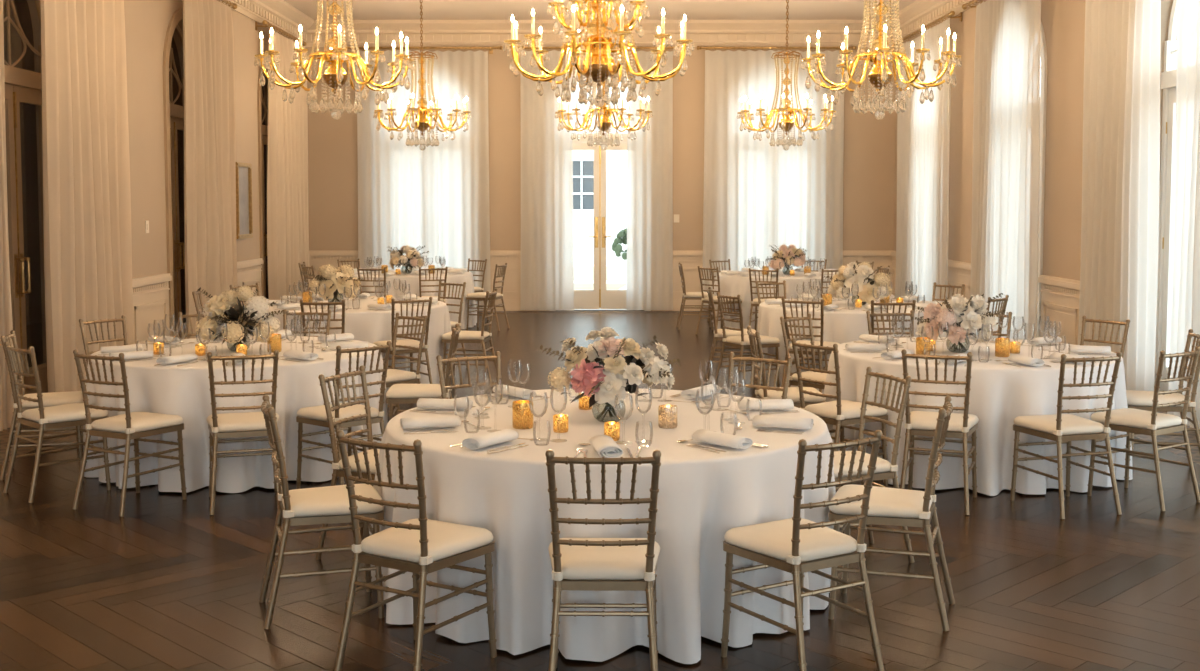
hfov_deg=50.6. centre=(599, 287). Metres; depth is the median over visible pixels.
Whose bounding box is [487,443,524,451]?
knife
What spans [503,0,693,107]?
chandelier
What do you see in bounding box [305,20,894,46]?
crown molding
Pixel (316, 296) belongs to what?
napkin
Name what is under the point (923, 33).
candle
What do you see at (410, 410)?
knife
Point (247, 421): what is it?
cushion
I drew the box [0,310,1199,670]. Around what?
floor
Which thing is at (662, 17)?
candle
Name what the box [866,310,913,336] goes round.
chair
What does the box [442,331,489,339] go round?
cushion
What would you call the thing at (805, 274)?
napkin
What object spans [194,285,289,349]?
flower arrangement
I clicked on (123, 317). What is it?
chair
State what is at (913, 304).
chair
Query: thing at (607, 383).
flower arrangement
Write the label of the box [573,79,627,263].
building
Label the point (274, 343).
votive candle
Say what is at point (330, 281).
flower arrangement
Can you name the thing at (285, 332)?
napkin
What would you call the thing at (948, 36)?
candle
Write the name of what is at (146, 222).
light switch
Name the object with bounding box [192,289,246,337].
chair
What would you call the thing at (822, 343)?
cushion
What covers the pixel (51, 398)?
cushion
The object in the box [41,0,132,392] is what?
curtain
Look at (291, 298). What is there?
napkin
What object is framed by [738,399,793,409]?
napkin
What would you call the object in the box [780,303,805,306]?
napkin
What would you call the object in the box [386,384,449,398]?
cushion
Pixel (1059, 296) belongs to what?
wainscot
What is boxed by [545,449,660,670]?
chair
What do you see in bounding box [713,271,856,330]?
tablecloth
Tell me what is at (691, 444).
fork
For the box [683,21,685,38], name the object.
candle
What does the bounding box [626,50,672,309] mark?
curtain
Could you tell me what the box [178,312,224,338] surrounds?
chair
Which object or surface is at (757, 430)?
fork
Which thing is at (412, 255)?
flower arrangement
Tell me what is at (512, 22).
candle
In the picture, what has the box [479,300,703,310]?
baseboard
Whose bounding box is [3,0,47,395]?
door
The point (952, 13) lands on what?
curtain rod
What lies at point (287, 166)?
curtain
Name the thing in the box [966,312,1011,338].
chair
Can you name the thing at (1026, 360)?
napkin
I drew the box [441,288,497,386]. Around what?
chair
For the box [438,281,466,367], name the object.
chair
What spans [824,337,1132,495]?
tablecloth
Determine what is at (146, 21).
wall
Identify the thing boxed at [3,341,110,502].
chair
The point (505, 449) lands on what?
knife
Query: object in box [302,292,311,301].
votive candle
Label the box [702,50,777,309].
curtain
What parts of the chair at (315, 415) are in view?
leg, seat frame, post, leg, cross rail, cross rail, rail, cross rail, post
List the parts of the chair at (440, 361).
post, rail, cross rail, post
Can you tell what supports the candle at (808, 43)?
on the chandelier at (880, 76)
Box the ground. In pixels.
[574,264,625,309]
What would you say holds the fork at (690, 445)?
on the tablecloth at (703, 495)
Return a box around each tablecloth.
[83,336,387,492]
[247,297,455,390]
[338,270,476,328]
[369,388,835,663]
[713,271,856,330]
[758,298,946,392]
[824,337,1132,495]
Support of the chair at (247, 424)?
on the floor
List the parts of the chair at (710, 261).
post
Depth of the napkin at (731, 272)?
17.41 m
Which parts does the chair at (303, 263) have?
post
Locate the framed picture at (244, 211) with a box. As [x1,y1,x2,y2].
[236,162,252,238]
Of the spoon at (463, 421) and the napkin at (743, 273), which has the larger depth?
the napkin at (743, 273)
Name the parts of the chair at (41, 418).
post, rail, cross rail, cross rail, cross rail, post, seat frame, leg, leg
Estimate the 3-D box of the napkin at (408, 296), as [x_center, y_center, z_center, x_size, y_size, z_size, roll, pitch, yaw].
[-1.989,0.098,13.013,0.094,0.044,0.252,2,4,26]
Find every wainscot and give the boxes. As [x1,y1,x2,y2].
[132,258,263,343]
[309,251,891,299]
[891,251,1079,344]
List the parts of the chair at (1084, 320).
post, cross rail, rail, post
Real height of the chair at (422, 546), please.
0.922 m
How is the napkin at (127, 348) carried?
on the tablecloth at (183, 391)
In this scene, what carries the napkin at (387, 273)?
on the tablecloth at (404, 283)
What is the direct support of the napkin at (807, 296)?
on the tablecloth at (845, 325)
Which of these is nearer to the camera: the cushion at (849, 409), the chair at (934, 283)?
the cushion at (849, 409)
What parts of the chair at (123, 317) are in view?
post, rail, cross rail, post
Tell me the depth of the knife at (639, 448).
5.00 m
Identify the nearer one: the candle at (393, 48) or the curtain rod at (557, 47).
the candle at (393, 48)
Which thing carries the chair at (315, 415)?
on the floor
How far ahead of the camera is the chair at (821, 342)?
11.17 m
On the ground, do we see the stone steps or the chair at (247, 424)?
the stone steps
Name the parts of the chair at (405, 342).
post, seat frame, cross rail, leg, rail, post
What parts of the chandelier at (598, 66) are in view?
arm, arm, arm, arm, arm, arm, arm, arm, arm, arm, lamp shade, stem, arm, arm, arm, arm, arm, arm, arm, arm, arm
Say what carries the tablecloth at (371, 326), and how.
on the round table
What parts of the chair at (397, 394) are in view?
leg, leg, seat frame, post, post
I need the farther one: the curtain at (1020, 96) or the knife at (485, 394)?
the curtain at (1020, 96)
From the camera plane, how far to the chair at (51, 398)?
8.10 m
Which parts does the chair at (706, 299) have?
post, rail, post, seat frame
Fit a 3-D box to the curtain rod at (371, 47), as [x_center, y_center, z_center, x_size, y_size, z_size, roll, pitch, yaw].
[-2.820,-3.798,20.292,2.550,0.120,0.206,0,4,0]
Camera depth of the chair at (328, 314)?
9.95 m
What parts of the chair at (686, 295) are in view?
post, post, seat frame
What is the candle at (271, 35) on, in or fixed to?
on the chandelier at (335, 76)
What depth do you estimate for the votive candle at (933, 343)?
8.49 m
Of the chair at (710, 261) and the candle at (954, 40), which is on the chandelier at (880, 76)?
the candle at (954, 40)
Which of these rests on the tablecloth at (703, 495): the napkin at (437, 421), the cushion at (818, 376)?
the napkin at (437, 421)
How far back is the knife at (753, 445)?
5.15 m
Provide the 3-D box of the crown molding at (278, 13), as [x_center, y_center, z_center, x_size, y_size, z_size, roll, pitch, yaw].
[-4.650,-3.271,8.502,0.220,0.400,23.800,0,4,0]
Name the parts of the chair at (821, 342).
post, rail, cross rail, cross rail, cross rail, seat frame, post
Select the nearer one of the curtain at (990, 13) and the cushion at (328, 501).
the cushion at (328, 501)
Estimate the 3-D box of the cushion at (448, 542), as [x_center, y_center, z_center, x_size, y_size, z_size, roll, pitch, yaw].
[-0.666,0.954,4.822,0.417,0.057,0.412,2,4,31]
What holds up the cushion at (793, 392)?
on the chair at (793, 392)
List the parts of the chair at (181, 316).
post, cross rail, rail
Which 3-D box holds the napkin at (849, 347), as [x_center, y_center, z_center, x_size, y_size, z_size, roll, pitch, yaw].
[1.772,0.399,8.478,0.252,0.044,0.094,0,4,-2]
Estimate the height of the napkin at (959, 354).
0.044 m
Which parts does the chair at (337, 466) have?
post, rail, cross rail, cross rail, cross rail, seat frame, post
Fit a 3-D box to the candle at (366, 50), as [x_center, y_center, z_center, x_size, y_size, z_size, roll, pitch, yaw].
[-2.139,-2.109,11.635,0.027,0.146,0.026,0,4,0]
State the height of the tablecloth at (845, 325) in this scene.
0.755 m
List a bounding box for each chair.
[0,330,83,479]
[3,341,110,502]
[73,349,186,516]
[79,315,127,441]
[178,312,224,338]
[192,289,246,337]
[206,350,278,514]
[229,283,259,326]
[259,395,384,628]
[283,309,331,334]
[296,341,391,488]
[298,262,317,293]
[300,299,344,336]
[301,264,343,298]
[316,365,379,559]
[334,430,496,670]
[337,259,359,268]
[357,267,394,297]
[373,297,432,383]
[386,312,427,416]
[386,323,460,420]
[417,266,447,302]
[436,351,501,398]
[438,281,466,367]
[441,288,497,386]
[466,263,509,330]
[467,258,488,319]
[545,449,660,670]
[676,262,713,329]
[695,266,741,333]
[705,287,755,383]
[707,259,730,320]
[714,292,779,394]
[721,430,883,670]
[727,352,792,398]
[747,326,825,406]
[749,268,780,330]
[755,280,786,350]
[780,313,826,388]
[781,298,838,392]
[791,338,887,487]
[801,259,826,271]
[821,268,845,297]
[828,395,954,630]
[834,367,914,562]
[850,265,889,297]
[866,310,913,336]
[871,300,915,337]
[900,349,978,514]
[932,282,964,322]
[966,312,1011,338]
[986,295,1008,337]
[1010,352,1121,518]
[1080,315,1129,357]
[1087,346,1199,510]
[1126,329,1199,465]
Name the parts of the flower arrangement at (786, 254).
flower, flower, flower, flower, flower, flower, flower, flower, flower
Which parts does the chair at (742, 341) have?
post, rail, cross rail, cross rail, cross rail, post, seat frame, leg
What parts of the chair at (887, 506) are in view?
leg, leg, seat frame, cross rail, post, cross rail, cross rail, post, rail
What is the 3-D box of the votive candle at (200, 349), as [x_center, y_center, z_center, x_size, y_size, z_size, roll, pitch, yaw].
[-2.600,0.406,8.265,0.066,0.072,0.066,0,4,0]
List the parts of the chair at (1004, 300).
post, rail, post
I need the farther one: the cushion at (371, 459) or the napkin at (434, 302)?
the napkin at (434, 302)
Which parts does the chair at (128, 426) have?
post, rail, cross rail, cross rail, cross rail, post, seat frame, leg, leg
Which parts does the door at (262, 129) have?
frame, handle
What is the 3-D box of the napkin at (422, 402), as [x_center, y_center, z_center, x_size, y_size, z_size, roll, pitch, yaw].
[-0.744,0.557,6.091,0.252,0.044,0.094,1,4,11]
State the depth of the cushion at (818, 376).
9.23 m
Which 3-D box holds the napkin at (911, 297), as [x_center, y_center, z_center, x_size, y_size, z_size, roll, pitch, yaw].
[3.109,0.109,12.842,0.094,0.044,0.252,3,5,42]
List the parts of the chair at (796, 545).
leg, seat frame, post, leg, cross rail, cross rail, cross rail, rail, post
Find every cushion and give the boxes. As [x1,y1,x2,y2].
[21,391,83,407]
[22,403,107,422]
[91,412,182,432]
[206,412,278,431]
[281,483,384,516]
[297,402,378,421]
[339,449,379,473]
[361,519,492,562]
[373,339,424,349]
[386,369,415,382]
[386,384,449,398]
[417,296,442,301]
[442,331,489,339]
[450,321,457,326]
[466,292,500,297]
[474,287,481,290]
[548,538,659,579]
[683,292,713,296]
[704,296,741,301]
[717,329,755,336]
[724,518,856,561]
[726,335,778,344]
[753,298,780,303]
[758,387,825,401]
[789,340,838,350]
[792,371,826,383]
[805,400,886,418]
[828,484,932,517]
[834,451,890,477]
[910,411,978,431]
[1014,414,1103,434]
[1091,408,1181,428]
[1126,390,1190,406]
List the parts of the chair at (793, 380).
post, rail, cross rail, seat frame, post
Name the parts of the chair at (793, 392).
rail, post, post, seat frame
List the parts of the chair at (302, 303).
post, rail, cross rail, cross rail, post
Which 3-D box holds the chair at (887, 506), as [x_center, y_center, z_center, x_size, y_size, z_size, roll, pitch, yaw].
[1.252,0.934,5.433,0.508,0.922,0.417,1,4,19]
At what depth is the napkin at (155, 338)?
8.92 m
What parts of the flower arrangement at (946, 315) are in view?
flower, flower, flower, flower, flower, flower, flower, flower, flower, flower, flower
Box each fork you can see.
[574,448,583,457]
[686,444,719,452]
[691,444,725,451]
[757,430,801,433]
[758,429,803,432]
[760,412,797,414]
[763,410,797,413]
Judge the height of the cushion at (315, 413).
0.057 m
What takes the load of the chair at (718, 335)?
on the floor
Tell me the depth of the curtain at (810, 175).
20.41 m
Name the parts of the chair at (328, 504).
rail, post, cross rail, cross rail, post, cross rail, seat frame, leg, leg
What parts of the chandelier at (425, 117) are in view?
arm, arm, arm, arm, arm, chain, lamp shade, stem, crown, arm, arm, arm, arm, arm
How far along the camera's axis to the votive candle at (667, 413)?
5.58 m
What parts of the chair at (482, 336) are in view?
leg, seat frame, post, post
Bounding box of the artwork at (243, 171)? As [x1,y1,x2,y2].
[239,167,248,234]
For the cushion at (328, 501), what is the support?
on the chair at (328, 504)
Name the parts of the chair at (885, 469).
seat frame, post, cross rail, cross rail, cross rail, rail, post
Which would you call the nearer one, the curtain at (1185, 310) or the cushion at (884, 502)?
the cushion at (884, 502)
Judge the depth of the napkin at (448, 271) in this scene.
17.71 m
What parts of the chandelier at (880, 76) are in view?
arm, arm, arm, arm, arm, lamp shade, stem, arm, arm, arm, arm, arm, arm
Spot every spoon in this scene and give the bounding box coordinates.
[461,420,479,427]
[579,443,623,445]
[665,400,699,402]
[725,409,749,414]
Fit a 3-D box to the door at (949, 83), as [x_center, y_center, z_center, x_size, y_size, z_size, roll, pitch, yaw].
[4.870,-1.446,18.144,0.280,3.980,1.660,0,4,0]
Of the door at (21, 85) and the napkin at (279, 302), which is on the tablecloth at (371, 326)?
the napkin at (279, 302)
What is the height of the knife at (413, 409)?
0.007 m
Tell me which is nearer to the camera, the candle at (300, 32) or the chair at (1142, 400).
the chair at (1142, 400)
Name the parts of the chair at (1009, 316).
cross rail, rail, post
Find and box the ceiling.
[284,0,915,19]
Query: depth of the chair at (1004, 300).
11.44 m
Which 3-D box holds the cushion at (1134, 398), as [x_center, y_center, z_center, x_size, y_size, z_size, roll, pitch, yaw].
[3.624,0.723,8.308,0.412,0.057,0.417,1,4,11]
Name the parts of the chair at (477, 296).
leg, leg, seat frame, post, post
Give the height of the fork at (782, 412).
0.003 m
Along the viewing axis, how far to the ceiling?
18.98 m
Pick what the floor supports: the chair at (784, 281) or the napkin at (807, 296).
the chair at (784, 281)
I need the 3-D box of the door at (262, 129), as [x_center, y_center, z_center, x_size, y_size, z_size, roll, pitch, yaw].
[-4.870,-1.472,18.543,0.280,3.980,1.660,0,4,0]
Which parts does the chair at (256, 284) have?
rail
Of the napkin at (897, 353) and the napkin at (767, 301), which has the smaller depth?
the napkin at (897, 353)
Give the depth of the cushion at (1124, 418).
7.43 m
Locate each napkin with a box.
[100,345,142,353]
[109,350,152,358]
[148,335,181,343]
[156,353,197,364]
[232,353,248,364]
[266,300,285,304]
[277,303,300,309]
[277,329,291,336]
[280,296,302,300]
[283,350,317,359]
[312,294,323,299]
[318,333,353,341]
[329,305,345,310]
[330,341,367,348]
[358,293,369,298]
[367,303,391,309]
[382,272,394,275]
[395,294,416,299]
[400,415,460,428]
[410,300,437,304]
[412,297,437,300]
[417,398,472,408]
[447,270,463,273]
[462,429,518,448]
[493,384,535,398]
[590,435,622,457]
[681,384,720,398]
[692,429,752,448]
[725,271,743,274]
[738,272,754,275]
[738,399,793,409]
[741,268,756,271]
[752,415,813,428]
[765,299,791,303]
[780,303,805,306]
[798,294,820,299]
[804,273,816,276]
[824,304,838,310]
[845,344,885,350]
[859,334,894,342]
[864,304,883,310]
[881,349,913,358]
[898,295,917,300]
[911,303,936,307]
[922,301,943,303]
[940,353,966,364]
[1008,354,1044,365]
[1027,336,1061,343]
[1050,352,1090,363]
[1069,345,1110,352]
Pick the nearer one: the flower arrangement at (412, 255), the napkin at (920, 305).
the napkin at (920, 305)
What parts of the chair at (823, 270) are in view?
post, rail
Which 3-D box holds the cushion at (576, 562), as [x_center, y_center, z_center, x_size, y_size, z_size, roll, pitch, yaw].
[0.014,0.970,4.580,0.417,0.057,0.412,0,4,1]
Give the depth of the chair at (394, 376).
9.42 m
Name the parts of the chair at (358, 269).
post, rail, cross rail, cross rail, cross rail, post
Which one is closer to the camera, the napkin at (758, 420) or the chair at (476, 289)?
the napkin at (758, 420)
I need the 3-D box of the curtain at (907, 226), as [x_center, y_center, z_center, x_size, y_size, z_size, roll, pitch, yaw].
[4.635,-1.613,18.987,0.080,4.162,1.618,0,4,0]
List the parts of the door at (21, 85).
handle, frame, handle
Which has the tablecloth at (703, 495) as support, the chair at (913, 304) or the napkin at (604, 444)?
the napkin at (604, 444)
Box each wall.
[27,0,268,362]
[305,47,895,310]
[893,0,1176,385]
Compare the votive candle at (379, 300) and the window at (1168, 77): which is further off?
the votive candle at (379, 300)
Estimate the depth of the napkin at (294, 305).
11.78 m
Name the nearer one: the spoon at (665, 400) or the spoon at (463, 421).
the spoon at (463, 421)
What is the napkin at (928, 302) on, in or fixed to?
on the tablecloth at (845, 325)
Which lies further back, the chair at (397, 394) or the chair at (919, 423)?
the chair at (397, 394)
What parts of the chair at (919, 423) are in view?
post, leg, cross rail, rail, cross rail, cross rail, seat frame, post, leg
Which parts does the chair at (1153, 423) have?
leg, leg, seat frame, post, cross rail, cross rail, cross rail, rail, post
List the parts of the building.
pane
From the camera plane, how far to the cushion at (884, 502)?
5.31 m
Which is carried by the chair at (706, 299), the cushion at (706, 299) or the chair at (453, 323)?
the cushion at (706, 299)
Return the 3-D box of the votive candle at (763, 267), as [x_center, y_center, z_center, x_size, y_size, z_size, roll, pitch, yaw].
[2.290,-0.234,17.573,0.092,0.115,0.092,0,4,0]
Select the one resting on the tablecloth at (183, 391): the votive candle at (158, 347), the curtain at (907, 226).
the votive candle at (158, 347)
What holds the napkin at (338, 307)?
on the tablecloth at (371, 326)
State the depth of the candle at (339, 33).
10.43 m
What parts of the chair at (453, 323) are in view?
post, cross rail, rail, post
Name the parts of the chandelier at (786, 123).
arm, arm, arm, arm, arm, arm, stem, lamp shade, crown, chain, arm, arm, arm, arm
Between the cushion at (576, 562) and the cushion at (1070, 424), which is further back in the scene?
the cushion at (1070, 424)
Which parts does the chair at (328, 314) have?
post, rail, cross rail, post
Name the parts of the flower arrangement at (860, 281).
flower, flower, flower, flower, flower, flower, flower, flower, flower, flower, flower, flower, flower, flower, flower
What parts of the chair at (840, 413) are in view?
post, rail, cross rail, cross rail, cross rail, post, leg, seat frame, leg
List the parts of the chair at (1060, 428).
leg, seat frame, post, leg, cross rail, cross rail, cross rail, rail, post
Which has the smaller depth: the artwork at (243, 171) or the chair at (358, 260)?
the artwork at (243, 171)
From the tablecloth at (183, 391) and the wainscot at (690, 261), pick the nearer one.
the tablecloth at (183, 391)
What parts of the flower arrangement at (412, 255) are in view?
flower, flower, flower, flower, flower, flower, flower, flower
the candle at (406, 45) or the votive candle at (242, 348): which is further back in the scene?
the candle at (406, 45)
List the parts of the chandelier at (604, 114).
arm, arm, arm, arm, arm, arm, lamp shade, stem, arm, arm, arm, arm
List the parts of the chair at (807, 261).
rail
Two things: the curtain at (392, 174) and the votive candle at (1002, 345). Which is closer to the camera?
the votive candle at (1002, 345)
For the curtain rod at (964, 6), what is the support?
attached to the wall at (1063, 21)
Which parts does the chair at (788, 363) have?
post, cross rail, rail, post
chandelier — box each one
[254,0,414,119]
[373,0,471,150]
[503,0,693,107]
[554,12,652,150]
[737,0,836,150]
[801,0,961,119]
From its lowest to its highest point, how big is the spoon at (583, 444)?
0.006 m
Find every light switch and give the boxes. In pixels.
[145,221,148,232]
[674,214,678,221]
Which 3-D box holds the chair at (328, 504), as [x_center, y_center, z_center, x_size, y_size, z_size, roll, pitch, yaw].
[-1.200,0.933,5.454,0.508,0.922,0.417,-1,4,-18]
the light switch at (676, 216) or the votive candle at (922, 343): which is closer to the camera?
the votive candle at (922, 343)
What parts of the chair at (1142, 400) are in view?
leg, seat frame, post, rail, post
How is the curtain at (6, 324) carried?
hanging from the curtain rod
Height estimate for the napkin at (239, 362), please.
0.044 m
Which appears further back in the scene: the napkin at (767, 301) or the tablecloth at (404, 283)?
the tablecloth at (404, 283)
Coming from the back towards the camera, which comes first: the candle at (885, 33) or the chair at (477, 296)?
the chair at (477, 296)
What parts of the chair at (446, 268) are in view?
post, cross rail, rail, post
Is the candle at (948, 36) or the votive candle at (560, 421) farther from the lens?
the candle at (948, 36)
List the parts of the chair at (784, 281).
post, rail, cross rail, post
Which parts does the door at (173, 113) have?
frame, handle, handle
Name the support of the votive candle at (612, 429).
on the tablecloth at (703, 495)
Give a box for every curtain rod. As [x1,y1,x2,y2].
[217,0,236,8]
[255,20,306,45]
[345,46,502,53]
[524,46,673,50]
[696,46,856,50]
[894,11,961,45]
[962,0,982,9]
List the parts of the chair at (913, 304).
post, cross rail, cross rail, rail, post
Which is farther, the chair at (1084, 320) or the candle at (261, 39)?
the candle at (261, 39)
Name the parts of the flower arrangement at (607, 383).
flower, flower, flower, flower, flower, flower, flower, flower, flower, flower, flower, flower, flower, flower, flower, flower, flower, flower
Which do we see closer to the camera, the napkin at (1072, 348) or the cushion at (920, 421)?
the cushion at (920, 421)
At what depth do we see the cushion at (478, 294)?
17.50 m
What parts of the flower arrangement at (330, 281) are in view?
flower, flower, flower, flower, flower, flower, flower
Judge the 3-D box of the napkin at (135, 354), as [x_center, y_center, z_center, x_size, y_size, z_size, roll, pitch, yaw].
[-2.964,0.429,8.028,0.252,0.044,0.094,-2,4,-32]
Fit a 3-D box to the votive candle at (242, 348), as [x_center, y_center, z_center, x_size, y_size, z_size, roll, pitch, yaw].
[-2.320,0.409,8.225,0.066,0.072,0.066,0,4,0]
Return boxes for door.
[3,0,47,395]
[163,8,185,338]
[257,49,268,298]
[549,68,650,310]
[949,83,950,163]
[1037,22,1046,337]
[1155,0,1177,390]
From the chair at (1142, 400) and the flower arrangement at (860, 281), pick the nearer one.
the chair at (1142, 400)
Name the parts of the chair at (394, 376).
post, seat frame, cross rail, cross rail, cross rail, rail, post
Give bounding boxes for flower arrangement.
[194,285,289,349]
[300,264,363,301]
[388,245,428,272]
[537,327,680,420]
[765,244,806,273]
[823,261,891,303]
[910,293,1004,350]
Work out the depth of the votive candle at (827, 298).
12.15 m
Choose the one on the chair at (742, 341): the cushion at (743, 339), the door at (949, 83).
the cushion at (743, 339)
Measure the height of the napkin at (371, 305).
0.044 m
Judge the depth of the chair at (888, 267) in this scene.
16.88 m
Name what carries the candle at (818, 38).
on the chandelier at (880, 76)
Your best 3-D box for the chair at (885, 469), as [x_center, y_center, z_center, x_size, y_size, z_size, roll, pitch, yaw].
[1.234,0.879,6.266,0.508,0.922,0.417,-1,4,-19]
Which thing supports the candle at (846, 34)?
on the chandelier at (880, 76)
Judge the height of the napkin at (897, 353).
0.044 m
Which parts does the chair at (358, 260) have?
rail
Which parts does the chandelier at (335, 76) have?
arm, arm, arm, arm, arm, stem, lamp shade, arm, arm, arm, arm, arm, arm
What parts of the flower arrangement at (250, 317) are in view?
flower, flower, flower, flower, flower, flower, flower, flower, flower, flower, flower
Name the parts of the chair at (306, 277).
post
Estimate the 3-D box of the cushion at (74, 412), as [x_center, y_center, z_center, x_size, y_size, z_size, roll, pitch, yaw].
[-3.263,0.761,7.735,0.417,0.057,0.412,4,5,44]
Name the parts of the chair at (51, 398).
rail, post, post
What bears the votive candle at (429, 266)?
on the tablecloth at (404, 283)
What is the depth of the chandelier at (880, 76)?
10.95 m
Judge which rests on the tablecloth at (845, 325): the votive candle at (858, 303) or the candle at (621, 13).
the votive candle at (858, 303)
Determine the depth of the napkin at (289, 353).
7.99 m
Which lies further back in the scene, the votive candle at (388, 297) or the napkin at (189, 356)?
the votive candle at (388, 297)
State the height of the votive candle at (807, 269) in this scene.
0.115 m
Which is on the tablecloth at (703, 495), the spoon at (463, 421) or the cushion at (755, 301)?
the spoon at (463, 421)
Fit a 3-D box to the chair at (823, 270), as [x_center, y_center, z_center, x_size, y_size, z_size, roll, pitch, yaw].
[2.954,0.198,16.517,0.417,0.922,0.508,-1,4,-18]
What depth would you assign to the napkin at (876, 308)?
11.57 m
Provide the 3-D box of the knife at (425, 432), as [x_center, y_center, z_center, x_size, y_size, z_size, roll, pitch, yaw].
[-0.726,0.624,5.463,0.233,0.007,0.014,-1,4,-12]
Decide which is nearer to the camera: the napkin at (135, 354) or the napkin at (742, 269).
the napkin at (135, 354)
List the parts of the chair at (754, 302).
post, leg, rail, cross rail, post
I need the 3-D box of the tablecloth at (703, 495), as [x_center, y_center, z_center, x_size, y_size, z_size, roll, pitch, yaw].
[0.047,0.984,5.833,2.096,0.756,2.034,3,5,35]
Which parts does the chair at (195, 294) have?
post, post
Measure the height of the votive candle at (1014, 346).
0.072 m
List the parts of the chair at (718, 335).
post, post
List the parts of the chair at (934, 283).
post, rail, post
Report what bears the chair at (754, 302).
on the floor
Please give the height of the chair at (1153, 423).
0.922 m
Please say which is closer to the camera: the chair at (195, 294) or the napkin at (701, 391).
the napkin at (701, 391)
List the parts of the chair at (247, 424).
leg, post, seat frame, rail, cross rail, cross rail, cross rail, post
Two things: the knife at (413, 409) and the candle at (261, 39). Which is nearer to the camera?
the knife at (413, 409)
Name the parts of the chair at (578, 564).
post, leg, rail, cross rail, cross rail, cross rail, seat frame, post, leg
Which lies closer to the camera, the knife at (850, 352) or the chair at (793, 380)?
the knife at (850, 352)
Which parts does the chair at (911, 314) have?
post, rail, cross rail, post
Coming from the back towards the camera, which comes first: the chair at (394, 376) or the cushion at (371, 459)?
the chair at (394, 376)
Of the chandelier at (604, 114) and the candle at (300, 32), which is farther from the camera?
the chandelier at (604, 114)
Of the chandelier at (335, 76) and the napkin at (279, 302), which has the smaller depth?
the chandelier at (335, 76)
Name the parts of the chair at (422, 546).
post, rail, cross rail, cross rail, cross rail, leg, post, seat frame, leg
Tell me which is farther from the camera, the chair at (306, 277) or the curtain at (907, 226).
the curtain at (907, 226)
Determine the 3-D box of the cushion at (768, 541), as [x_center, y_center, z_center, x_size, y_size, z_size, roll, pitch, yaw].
[0.735,0.954,4.828,0.417,0.057,0.412,-2,4,-31]
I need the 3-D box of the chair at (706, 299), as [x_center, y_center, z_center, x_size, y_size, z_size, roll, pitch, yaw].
[1.591,0.170,16.933,0.508,0.922,0.417,-3,5,-38]
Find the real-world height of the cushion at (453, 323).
0.057 m
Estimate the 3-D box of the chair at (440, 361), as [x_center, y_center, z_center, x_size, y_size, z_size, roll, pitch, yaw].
[-0.619,0.836,6.910,0.417,0.922,0.508,-2,4,-31]
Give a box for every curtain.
[0,0,16,430]
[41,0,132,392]
[183,0,237,338]
[267,28,309,299]
[356,50,428,269]
[425,50,490,309]
[520,50,573,310]
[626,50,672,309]
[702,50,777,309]
[778,50,843,270]
[895,35,920,299]
[917,18,949,300]
[969,0,1003,337]
[997,0,1040,339]
[1078,0,1160,390]
[1167,0,1199,428]
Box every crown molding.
[220,0,313,41]
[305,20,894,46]
[886,0,984,45]
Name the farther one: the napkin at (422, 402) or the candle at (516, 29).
the candle at (516, 29)
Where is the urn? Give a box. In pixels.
[612,228,626,289]
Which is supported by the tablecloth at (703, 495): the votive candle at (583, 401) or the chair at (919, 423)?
the votive candle at (583, 401)
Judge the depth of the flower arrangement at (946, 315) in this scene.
8.31 m
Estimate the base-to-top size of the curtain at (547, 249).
4.162 m
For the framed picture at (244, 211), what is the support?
attached to the wall at (146, 21)
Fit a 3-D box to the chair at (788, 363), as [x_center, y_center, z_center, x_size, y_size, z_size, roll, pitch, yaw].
[0.761,0.840,6.856,0.417,0.922,0.508,3,5,36]
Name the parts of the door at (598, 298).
handle, frame, handle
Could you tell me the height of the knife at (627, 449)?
0.007 m
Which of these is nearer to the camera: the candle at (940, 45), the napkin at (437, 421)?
the napkin at (437, 421)
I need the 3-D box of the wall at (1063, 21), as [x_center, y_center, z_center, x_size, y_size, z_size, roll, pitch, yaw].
[4.910,-1.150,8.643,0.300,4.650,23.800,0,4,0]
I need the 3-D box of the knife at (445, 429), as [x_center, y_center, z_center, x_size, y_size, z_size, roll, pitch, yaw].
[-0.730,0.621,5.501,0.233,0.007,0.014,-2,4,-22]
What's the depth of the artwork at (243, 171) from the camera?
16.89 m
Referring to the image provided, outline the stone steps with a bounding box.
[574,265,625,289]
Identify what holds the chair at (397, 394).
on the floor
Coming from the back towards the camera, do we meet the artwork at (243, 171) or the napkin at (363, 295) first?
the artwork at (243, 171)
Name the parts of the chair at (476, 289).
post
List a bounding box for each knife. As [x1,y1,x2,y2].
[404,431,457,433]
[406,429,454,431]
[410,410,450,413]
[413,409,457,412]
[480,394,500,400]
[485,394,510,400]
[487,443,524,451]
[487,445,527,453]
[626,447,632,457]
[635,447,640,457]
[752,444,763,447]
[850,352,883,352]
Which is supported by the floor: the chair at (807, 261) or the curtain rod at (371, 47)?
the chair at (807, 261)
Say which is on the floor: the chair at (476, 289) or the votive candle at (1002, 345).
the chair at (476, 289)
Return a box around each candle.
[153,342,163,353]
[195,344,205,355]
[236,344,246,355]
[260,38,262,53]
[267,334,281,351]
[270,34,273,49]
[299,31,301,47]
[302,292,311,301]
[338,31,340,47]
[365,49,367,63]
[375,34,378,49]
[377,298,383,303]
[381,265,387,273]
[386,295,392,302]
[392,47,394,61]
[400,38,402,53]
[405,43,408,56]
[428,265,434,273]
[511,21,513,38]
[512,400,532,428]
[515,28,517,39]
[531,15,534,33]
[553,414,567,432]
[572,12,574,30]
[579,393,591,409]
[604,421,619,440]
[620,12,623,30]
[658,404,676,428]
[661,15,664,33]
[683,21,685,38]
[762,266,768,274]
[804,266,810,273]
[807,42,809,57]
[817,37,819,52]
[822,294,831,305]
[845,33,847,49]
[855,300,861,307]
[880,296,889,302]
[883,31,886,47]
[896,298,902,305]
[911,47,913,61]
[916,337,930,354]
[921,32,924,47]
[930,339,935,350]
[939,44,941,58]
[947,35,949,50]
[953,39,955,54]
[995,338,1009,356]
[1010,342,1019,353]

